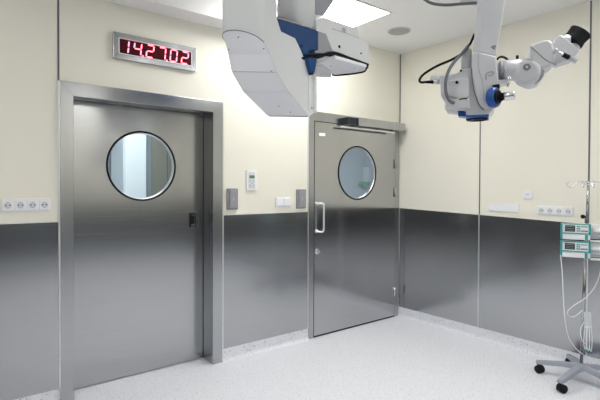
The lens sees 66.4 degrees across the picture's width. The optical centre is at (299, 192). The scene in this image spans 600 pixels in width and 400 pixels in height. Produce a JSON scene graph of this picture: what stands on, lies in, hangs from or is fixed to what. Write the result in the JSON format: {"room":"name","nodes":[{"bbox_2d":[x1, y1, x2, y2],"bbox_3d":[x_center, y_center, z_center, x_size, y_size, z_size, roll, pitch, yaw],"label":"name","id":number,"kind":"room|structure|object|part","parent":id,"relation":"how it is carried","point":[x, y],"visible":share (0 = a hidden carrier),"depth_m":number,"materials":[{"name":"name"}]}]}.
{"room":"operating room","nodes":[
{"label":"operating room","id":0,"kind":"room"},
{"bbox_2d":[0,0,399,399],"bbox_3d":[-1.420,-0.067,3.255,6.650,2.935,0.150,0,1,-38],"label":"wall","id":1,"kind":"structure","parent":0,"point":[275,147],"depth_m":3.29,"materials":[{"name":"beige paint"}]},
{"bbox_2d":[1,198,49,211],"bbox_3d":[-1.731,0.077,2.905,0.268,0.080,0.016,0,1,-38],"label":"strip","id":2,"kind":"object","parent":1,"relation":"attached to","point":[41,204],"visible":1,"depth_m":2.90,"materials":[{"name":"white plastic"}]},
{"bbox_2d":[0,221,57,224],"bbox_3d":[-2.748,0.198,2.110,2.943,0.006,0.008,0,1,-38],"label":"trim","id":3,"kind":"structure","parent":1,"relation":"attached to","point":[50,221],"depth_m":2.91,"materials":[{"name":"silver metal"}]},
{"bbox_2d":[0,222,58,399],"bbox_3d":[-2.751,0.753,2.119,2.943,1.105,0.006,0,1,-38],"label":"wall panel","id":4,"kind":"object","parent":1,"relation":"attached to","point":[29,327],"depth_m":2.92,"materials":[{"name":"metal"}]},
{"bbox_2d":[15,389,59,399],"bbox_3d":[-2.741,1.358,2.118,2.951,0.105,0.035,0,1,-38],"label":"baseboard","id":5,"kind":"structure","parent":1,"relation":"attached to","point":[54,394],"depth_m":2.99,"materials":[{"name":"plastic"}]},
{"bbox_2d":[57,0,59,79],"bbox_3d":[-1.585,-1.032,3.010,0.012,0.590,0.002,0,1,-38],"label":"trim","id":6,"kind":"structure","parent":1,"relation":"attached to","point":[58,70],"depth_m":3.01,"materials":[{"name":"grey metal"}]},
{"bbox_2d":[58,80,60,388],"bbox_3d":[-1.587,0.280,3.026,0.010,2.035,0.012,0,1,-38],"label":"trim","id":7,"kind":"structure","parent":1,"relation":"attached to","point":[59,288],"depth_m":3.02,"materials":[{"name":"silver metal"}]},
{"bbox_2d":[60,81,222,399],"bbox_3d":[-1.175,0.328,3.482,1.201,2.140,0.221,0,1,-38],"label":"door","id":8,"kind":"structure","parent":1,"relation":"in","point":[141,173],"depth_m":3.50,"materials":[{"name":"metal"}]},
{"bbox_3d":[-1.598,0.332,3.114,0.081,2.139,0.167,0,1,-38],"label":"frame","id":9,"kind":"part","parent":8,"relation":"part of","materials":[{"name":"metal"}]},
{"bbox_3d":[-1.211,-0.664,3.514,1.033,0.034,0.008,0,1,-38],"label":"guide rail","id":10,"kind":"part","parent":8,"relation":"part of","materials":[{"name":"grey metal"}]},
{"bbox_3d":[-1.154,-0.696,3.447,1.200,0.092,0.167,0,1,-38],"label":"frame","id":11,"kind":"part","parent":8,"relation":"part of","materials":[{"name":"metal"}]},
{"bbox_3d":[-0.886,0.223,3.790,0.060,0.131,0.003,0,1,-38],"label":"handle","id":12,"kind":"part","parent":8,"relation":"part of","materials":[{"name":"black rubber"}]},
{"bbox_3d":[-0.721,0.326,3.806,0.087,2.139,0.167,0,1,-38],"label":"frame","id":13,"kind":"part","parent":8,"relation":"part of","materials":[{"name":"metal"}]},
{"bbox_2d":[112,31,195,71],"bbox_3d":[-1.064,-1.039,3.404,0.626,0.184,0.028,0,1,-38],"label":"digital clock","id":14,"kind":"object","parent":1,"relation":"attached to","point":[127,47],"visible":1,"depth_m":3.38,"materials":[{"name":"metal"}]},
{"bbox_2d":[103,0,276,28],"bbox_3d":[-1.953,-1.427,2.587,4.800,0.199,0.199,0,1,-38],"label":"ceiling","id":15,"kind":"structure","parent":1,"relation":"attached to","point":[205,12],"depth_m":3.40,"materials":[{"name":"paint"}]},
{"bbox_2d":[222,102,223,348],"bbox_3d":[-0.636,0.274,3.778,0.011,2.035,0.010,0,1,-38],"label":"trim","id":16,"kind":"structure","parent":1,"relation":"attached to","point":[223,102],"depth_m":3.78,"materials":[{"name":"silver metal"}]},
{"bbox_2d":[226,188,237,209],"bbox_3d":[-0.562,0.052,3.819,0.100,0.176,0.030,0,1,-38],"label":"plate","id":17,"kind":"object","parent":1,"relation":"attached to","point":[232,193],"visible":1,"depth_m":3.80,"materials":[{"name":"grey plastic"}]},
{"bbox_2d":[246,170,256,189],"bbox_3d":[-0.415,-0.108,3.939,0.103,0.174,0.018,0,1,-38],"label":"thermostat","id":18,"kind":"object","parent":1,"relation":"attached to","point":[251,175],"visible":1,"depth_m":3.93,"materials":[{"name":"white plastic"}]},
{"bbox_3d":[-0.413,-0.109,3.936,0.063,0.136,0.004,0,1,-38],"label":"control panel","id":19,"kind":"part","parent":18,"relation":"part of","materials":[{"name":"white plastic"}]},
{"bbox_2d":[223,212,307,348],"bbox_3d":[-0.282,0.736,4.067,0.897,1.105,0.006,0,1,-38],"label":"wall panel","id":20,"kind":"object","parent":1,"relation":"attached to","point":[266,255],"depth_m":4.04,"materials":[{"name":"metal"}]},
{"bbox_2d":[222,329,308,362],"bbox_3d":[-0.277,1.341,4.064,0.917,0.105,0.035,0,1,-38],"label":"baseboard","id":21,"kind":"structure","parent":1,"relation":"attached to","point":[272,343],"depth_m":4.04,"materials":[{"name":"plastic"}]},
{"bbox_2d":[227,211,307,214],"bbox_3d":[-0.279,0.181,4.058,0.897,0.006,0.008,0,1,-38],"label":"trim","id":22,"kind":"structure","parent":1,"relation":"attached to","point":[304,211],"depth_m":4.02,"materials":[{"name":"silver metal"}]},
{"bbox_2d":[275,197,290,206],"bbox_3d":[-0.152,0.083,4.152,0.165,0.084,0.015,0,1,-38],"label":"double switch","id":23,"kind":"object","parent":1,"relation":"attached to","point":[279,201],"visible":1,"depth_m":4.14,"materials":[{"name":"white plastic"}]},
{"bbox_2d":[296,189,305,208],"bbox_3d":[0.013,0.057,4.272,0.106,0.178,0.030,0,1,-38],"label":"plate","id":24,"kind":"object","parent":1,"relation":"attached to","point":[300,193],"visible":1,"depth_m":4.25,"materials":[{"name":"grey plastic"}]},
{"bbox_2d":[307,117,308,328],"bbox_3d":[0.076,0.279,4.340,0.009,2.015,0.010,0,1,-38],"label":"trim","id":25,"kind":"structure","parent":1,"relation":"attached to","point":[308,117],"depth_m":4.34,"materials":[{"name":"silver metal"}]},
{"bbox_2d":[308,112,398,338],"bbox_3d":[0.568,0.303,4.780,1.305,2.167,0.230,0,1,-38],"label":"door","id":26,"kind":"structure","parent":1,"relation":"in","point":[354,173],"depth_m":4.69,"materials":[{"name":"metal"}]},
{"bbox_3d":[0.059,0.306,4.421,0.061,2.167,0.162,0,1,-38],"label":"frame","id":27,"kind":"part","parent":26,"relation":"part of","materials":[{"name":"metal"}]},
{"bbox_3d":[0.197,0.237,4.381,0.081,0.292,0.024,0,1,14],"label":"pull handle","id":28,"kind":"part","parent":26,"relation":"part of","materials":[{"name":"white metal"}]},
{"bbox_3d":[0.548,-0.736,4.789,1.176,0.090,0.162,0,1,-38],"label":"frame","id":29,"kind":"part","parent":26,"relation":"part of","materials":[{"name":"metal"}]},
{"bbox_2d":[340,117,404,133],"bbox_3d":[0.759,-0.700,4.790,0.930,0.115,0.097,0,1,-38],"label":"door closer","id":30,"kind":"object","parent":26,"relation":"attached to","point":[358,123],"depth_m":4.73,"materials":[{"name":"metal"}]},
{"bbox_3d":[0.712,-0.650,4.738,0.790,0.016,0.023,0,1,-38],"label":"slide rail","id":31,"kind":"part","parent":30,"relation":"part of","materials":[{"name":"silver metal"}]},
{"bbox_3d":[1.032,0.299,5.189,0.068,2.167,0.162,0,1,-38],"label":"frame","id":32,"kind":"part","parent":26,"relation":"part of","materials":[{"name":"metal"}]},
{"bbox_2d":[399,54,400,122],"bbox_3d":[1.123,-1.167,5.142,0.008,0.768,0.008,0,1,-38],"label":"trim","id":33,"kind":"structure","parent":1,"relation":"attached to","point":[400,54],"depth_m":5.14,"materials":[{"name":"grey"}]},
{"bbox_2d":[74,316,599,399],"bbox_3d":[-0.543,1.469,2.158,6.650,0.100,9.100,0,1,-38],"label":"floor","id":34,"kind":"structure","parent":0,"point":[392,358],"depth_m":3.56,"materials":[{"name":"plastic"}]},
{"bbox_2d":[534,181,599,393],"bbox_3d":[2.086,0.662,3.396,0.629,1.500,0.615,0,1,-38],"label":"stand","id":35,"kind":"object","parent":34,"relation":"on","point":[576,366],"visible":1,"depth_m":3.44,"materials":[{"name":"grey metal"}]},
{"bbox_3d":[1.973,1.311,3.528,0.283,0.057,0.066,1,1,34],"label":"leg","id":36,"kind":"part","parent":35,"relation":"part of","materials":[{"name":"grey metal"}]},
{"bbox_3d":[1.965,1.314,3.327,0.324,0.057,0.066,0,1,-38],"label":"leg","id":37,"kind":"part","parent":35,"relation":"part of","materials":[{"name":"grey metal"}]},
{"bbox_2d":[560,255,582,353],"bbox_3d":[1.986,0.823,3.361,0.242,0.751,0.015,0,1,-21],"label":"tube","id":38,"kind":"object","parent":35,"relation":"hanging from","point":[560,255],"visible":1,"depth_m":3.33,"materials":[{"name":"white"}]},
{"bbox_3d":[2.154,1.311,3.603,0.066,0.057,0.301,0,1,16],"label":"leg","id":39,"kind":"part","parent":35,"relation":"part of","materials":[{"name":"grey metal"}]},
{"bbox_2d":[560,223,599,242],"bbox_3d":[2.107,0.291,3.348,0.357,0.131,0.100,1,1,28],"label":"pump","id":40,"kind":"object","parent":35,"relation":"attached to","point":[573,231],"visible":1,"depth_m":3.34,"materials":[{"name":"white plastic"}]},
{"bbox_2d":[560,240,599,260],"bbox_3d":[2.106,0.422,3.350,0.357,0.131,0.100,1,1,28],"label":"pump","id":41,"kind":"object","parent":35,"relation":"attached to","point":[576,249],"visible":0.98,"depth_m":3.34,"materials":[{"name":"white plastic"}]},
{"bbox_2d":[567,272,599,317],"bbox_3d":[2.118,0.672,3.402,0.261,0.510,0.041,0,1,10],"label":"tube","id":42,"kind":"object","parent":35,"relation":"hanging from","point":[599,272],"visible":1,"depth_m":3.41,"materials":[{"name":"white"}]},
{"bbox_2d":[580,311,592,352],"bbox_3d":[2.127,1.034,3.413,0.093,0.302,0.030,0,1,-6],"label":"bundle","id":43,"kind":"object","parent":35,"relation":"hanging from","point":[587,326],"visible":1,"depth_m":3.41,"materials":[{"name":"white plastic"}]},
{"bbox_3d":[2.167,1.316,3.279,0.066,0.057,0.301,0,1,-20],"label":"leg","id":44,"kind":"part","parent":35,"relation":"part of","materials":[{"name":"grey metal"}]},
{"bbox_3d":[2.278,1.314,3.446,0.301,0.057,0.066,0,1,-2],"label":"leg","id":45,"kind":"part","parent":35,"relation":"part of","materials":[{"name":"grey metal"}]},
{"bbox_2d":[276,0,590,53],"bbox_3d":[0.414,-1.544,0.918,6.650,0.100,6.050,0,1,-38],"label":"ceiling","id":46,"kind":"structure","parent":0,"point":[430,25],"depth_m":4.08,"materials":[{"name":"paint"}]},
{"bbox_2d":[222,0,316,116],"bbox_3d":[-0.171,-0.993,2.669,0.212,1.056,0.659,1,1,42],"label":"ceiling-mounted equipment arm","id":47,"kind":"object","parent":46,"relation":"hanging from","point":[267,63],"visible":1,"depth_m":2.59,"materials":[{"name":"white"}]},
{"bbox_3d":[0.094,-0.659,2.858,0.010,0.318,0.027,1,1,39],"label":"plate","id":48,"kind":"part","parent":47,"relation":"part of","materials":[{"name":"white"}]},
{"bbox_2d":[276,0,368,76],"bbox_3d":[0.087,-1.154,2.926,0.878,0.738,0.483,0,1,-38],"label":"pendant arm","id":49,"kind":"object","parent":46,"relation":"hanging from","point":[337,47],"visible":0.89,"depth_m":2.88,"materials":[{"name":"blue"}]},
{"bbox_3d":[0.082,-0.935,2.978,0.144,0.152,0.220,0,1,-38],"label":"wedge plate","id":50,"kind":"part","parent":49,"relation":"part of","materials":[{"name":"grey"}]},
{"bbox_3d":[0.152,-0.804,3.015,0.103,0.016,0.329,0,1,4],"label":"foot plate","id":51,"kind":"part","parent":49,"relation":"part of","materials":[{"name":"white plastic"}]},
{"bbox_2d":[316,55,365,74],"bbox_3d":[0.255,-0.809,2.938,0.353,0.020,0.284,0,1,-38],"label":"tray","id":52,"kind":"object","parent":49,"relation":"on","point":[337,65],"depth_m":2.90,"materials":[{"name":"white"}]},
{"bbox_2d":[276,0,392,27],"bbox_3d":[0.155,-1.532,3.708,1.236,0.006,0.476,0,1,-38],"label":"recessed light","id":53,"kind":"object","parent":46,"relation":"in","point":[353,13],"visible":0.67,"depth_m":3.90,"materials":[{"name":"white"}]},
{"bbox_2d":[387,27,410,34],"bbox_3d":[0.941,-1.535,4.367,0.224,0.012,0.224,0,1,-38],"label":"ceiling speaker","id":54,"kind":"object","parent":46,"relation":"attached to","point":[397,30],"visible":1,"depth_m":4.35,"materials":[{"name":"white plastic"}]},
{"bbox_2d":[418,0,590,121],"bbox_3d":[0.767,-0.891,1.748,0.582,1.226,0.347,0,1,-24],"label":"microscope","id":55,"kind":"object","parent":46,"relation":"hanging from","point":[473,93],"visible":1,"depth_m":1.71,"materials":[{"name":"white paint"}]},
{"bbox_3d":[0.790,-0.990,1.782,0.263,0.950,0.127,0,1,-5],"label":"suspension arm","id":56,"kind":"part","parent":55,"relation":"part of","materials":[{"name":"white paint"}]},
{"bbox_3d":[0.720,-0.354,1.706,0.076,0.076,0.030,0,1,-38],"label":"focus knob","id":57,"kind":"part","parent":55,"relation":"part of","materials":[{"name":"blue plastic"}]},
{"bbox_3d":[0.732,-0.354,1.691,0.052,0.052,0.007,0,1,-38],"label":"knob","id":58,"kind":"part","parent":55,"relation":"part of","materials":[{"name":"black plastic"}]},
{"bbox_3d":[0.937,-0.519,1.684,0.022,0.023,0.023,0,1,-38],"label":"rod knob","id":59,"kind":"part","parent":55,"relation":"part of","materials":[{"name":"white paint"}]},
{"bbox_3d":[0.974,-0.501,1.680,0.030,0.027,0.018,0,1,0],"label":"rod knob","id":60,"kind":"part","parent":55,"relation":"part of","materials":[{"name":"black plastic"}]},
{"bbox_3d":[1.002,-0.486,1.680,0.026,0.024,0.017,0,1,0],"label":"rod knob","id":61,"kind":"part","parent":55,"relation":"part of","materials":[{"name":"white plastic"}]},
{"bbox_2d":[399,0,599,224],"bbox_3d":[3.005,-0.044,2.894,0.150,2.935,5.900,0,1,-38],"label":"wall","id":62,"kind":"structure","parent":0,"point":[536,141],"depth_m":4.14,"materials":[{"name":"beige paint"}]},
{"bbox_2d":[398,208,399,305],"bbox_3d":[1.115,0.726,5.167,0.010,1.105,0.010,0,1,-38],"label":"trim","id":63,"kind":"structure","parent":62,"relation":"attached to","point":[399,208],"depth_m":5.17,"materials":[{"name":"silver metal"}]},
{"bbox_2d":[399,208,477,326],"bbox_3d":[1.415,0.731,4.790,0.006,1.108,0.964,0,1,-38],"label":"wall panel","id":64,"kind":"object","parent":62,"relation":"attached to","point":[438,251],"depth_m":4.75,"materials":[{"name":"metal"}]},
{"bbox_2d":[477,214,479,326],"bbox_3d":[1.716,0.749,4.407,0.009,1.085,0.010,0,1,-38],"label":"trim","id":65,"kind":"structure","parent":62,"relation":"attached to","point":[478,214],"depth_m":4.40,"materials":[{"name":"silver metal"}]},
{"bbox_2d":[479,121,480,213],"bbox_3d":[1.724,-0.665,4.389,0.002,1.745,0.010,0,1,-38],"label":"trim","id":66,"kind":"structure","parent":62,"relation":"attached to","point":[480,121],"depth_m":4.40,"materials":[{"name":"grey metal"}]},
{"bbox_2d":[398,306,599,371],"bbox_3d":[2.896,1.371,2.896,0.035,0.105,5.800,0,1,-38],"label":"baseboard","id":67,"kind":"structure","parent":62,"relation":"attached to","point":[530,347],"depth_m":4.28,"materials":[{"name":"plastic"}]},
{"bbox_2d":[489,203,518,212],"bbox_3d":[1.865,0.136,4.208,0.013,0.076,0.282,0,1,-38],"label":"strip","id":68,"kind":"object","parent":62,"relation":"attached to","point":[498,207],"visible":1,"depth_m":4.20,"materials":[{"name":"white plastic"}]},
{"bbox_2d":[523,191,532,199],"bbox_3d":[2.001,0.020,4.034,0.014,0.077,0.079,0,1,-38],"label":"wall switch","id":69,"kind":"object","parent":62,"relation":"attached to","point":[526,194],"visible":1,"depth_m":4.03,"materials":[{"name":"white plastic"}]},
{"bbox_2d":[479,215,586,354],"bbox_3d":[2.008,0.758,4.039,0.006,1.081,0.929,0,1,-38],"label":"wall panel","id":70,"kind":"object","parent":62,"relation":"attached to","point":[521,293],"depth_m":4.03,"materials":[{"name":"metal"}]},
{"bbox_2d":[537,206,573,215],"bbox_3d":[2.141,0.151,3.856,0.016,0.078,0.285,0,1,-38],"label":"power outlet","id":71,"kind":"object","parent":62,"relation":"attached to","point":[541,210],"visible":1,"depth_m":3.85,"materials":[{"name":"white plastic"}]},
{"bbox_2d":[585,240,588,355],"bbox_3d":[2.297,0.780,3.670,0.009,1.050,0.010,0,1,-38],"label":"trim","id":72,"kind":"structure","parent":62,"relation":"attached to","point":[588,240],"depth_m":3.67,"materials":[{"name":"silver metal"}]},
{"bbox_2d":[588,0,591,223],"bbox_3d":[2.306,-0.638,3.652,0.002,1.775,0.012,0,1,-38],"label":"trim","id":73,"kind":"structure","parent":62,"relation":"attached to","point":[591,0],"depth_m":3.65,"materials":[{"name":"grey metal"}]},
{"bbox_2d":[587,238,599,358],"bbox_3d":[2.621,0.785,3.262,0.006,1.054,1.031,0,1,-38],"label":"wall panel","id":74,"kind":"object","parent":62,"relation":"attached to","point":[593,265],"depth_m":3.63,"materials":[{"name":"metal"}]}
]}

